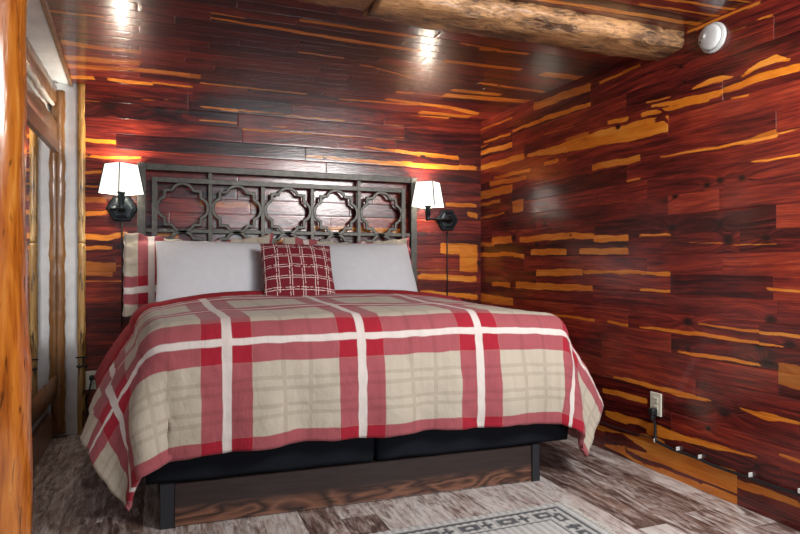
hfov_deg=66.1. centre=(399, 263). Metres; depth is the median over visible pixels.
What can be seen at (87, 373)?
wall outlet
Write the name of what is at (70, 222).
wall
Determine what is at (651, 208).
wall
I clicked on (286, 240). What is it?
pillow sham
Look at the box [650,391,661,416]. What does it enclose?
wall outlet
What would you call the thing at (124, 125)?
wall
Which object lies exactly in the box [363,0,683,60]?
log beam
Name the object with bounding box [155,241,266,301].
pillow
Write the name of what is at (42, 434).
baseboard
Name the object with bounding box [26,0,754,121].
ceiling
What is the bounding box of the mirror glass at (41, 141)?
[26,123,55,399]
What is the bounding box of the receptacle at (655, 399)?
[653,397,657,403]
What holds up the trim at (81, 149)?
attached to the wall at (124, 125)
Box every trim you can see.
[40,0,72,86]
[77,83,85,434]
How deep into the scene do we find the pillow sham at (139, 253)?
3.69 m
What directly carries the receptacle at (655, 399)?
attached to the wall outlet at (655, 398)
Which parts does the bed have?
post, panel, post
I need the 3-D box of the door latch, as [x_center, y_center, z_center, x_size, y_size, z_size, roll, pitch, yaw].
[-1.948,0.603,3.763,0.069,0.071,0.026,0,0,-21]
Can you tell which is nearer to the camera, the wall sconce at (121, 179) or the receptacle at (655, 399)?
the receptacle at (655, 399)
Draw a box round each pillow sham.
[122,231,272,316]
[283,235,411,264]
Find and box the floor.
[32,434,799,533]
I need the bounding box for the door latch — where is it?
[75,356,87,367]
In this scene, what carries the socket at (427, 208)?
attached to the wall sconce at (427, 195)
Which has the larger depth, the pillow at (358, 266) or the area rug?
the pillow at (358, 266)
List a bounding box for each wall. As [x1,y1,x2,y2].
[27,77,83,435]
[84,84,480,422]
[481,0,799,530]
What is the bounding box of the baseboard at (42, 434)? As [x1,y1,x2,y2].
[32,414,51,469]
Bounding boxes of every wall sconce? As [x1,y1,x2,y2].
[97,162,144,326]
[411,181,457,295]
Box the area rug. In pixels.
[369,502,616,533]
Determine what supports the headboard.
on the floor
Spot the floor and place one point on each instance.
(626, 496)
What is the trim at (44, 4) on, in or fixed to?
attached to the wall at (70, 222)
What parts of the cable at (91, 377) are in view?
cord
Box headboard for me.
[137,162,416,285]
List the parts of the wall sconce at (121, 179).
swivel knob, lamp shade, cord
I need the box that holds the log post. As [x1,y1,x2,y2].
[0,0,32,533]
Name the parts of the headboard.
post, cross rail, rail, frame, post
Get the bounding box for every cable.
[85,375,93,416]
[599,407,799,496]
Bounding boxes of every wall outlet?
[85,370,96,389]
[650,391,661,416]
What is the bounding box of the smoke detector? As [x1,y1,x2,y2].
[698,22,726,53]
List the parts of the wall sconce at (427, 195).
lamp shade, arm, cord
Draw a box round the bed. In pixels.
[145,424,568,529]
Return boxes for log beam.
[297,0,373,10]
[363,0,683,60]
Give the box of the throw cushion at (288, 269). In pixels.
[260,243,334,295]
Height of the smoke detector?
0.136 m
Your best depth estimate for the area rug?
2.46 m
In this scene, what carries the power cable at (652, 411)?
attached to the wall at (651, 208)
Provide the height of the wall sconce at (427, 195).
1.014 m
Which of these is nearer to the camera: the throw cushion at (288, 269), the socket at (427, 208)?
the throw cushion at (288, 269)
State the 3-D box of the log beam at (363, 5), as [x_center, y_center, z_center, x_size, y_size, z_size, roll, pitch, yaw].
[-0.714,-1.077,2.254,1.288,0.071,0.260,0,0,-21]
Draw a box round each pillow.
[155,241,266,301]
[313,243,417,291]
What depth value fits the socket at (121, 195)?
3.75 m
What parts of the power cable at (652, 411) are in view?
cord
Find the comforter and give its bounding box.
[80,290,603,511]
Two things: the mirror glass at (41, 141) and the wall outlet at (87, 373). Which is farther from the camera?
the wall outlet at (87, 373)
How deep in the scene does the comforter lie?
2.62 m
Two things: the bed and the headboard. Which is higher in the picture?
the headboard
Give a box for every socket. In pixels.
[117,191,125,209]
[424,205,430,220]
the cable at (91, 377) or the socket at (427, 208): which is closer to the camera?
the cable at (91, 377)
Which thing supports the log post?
on the floor

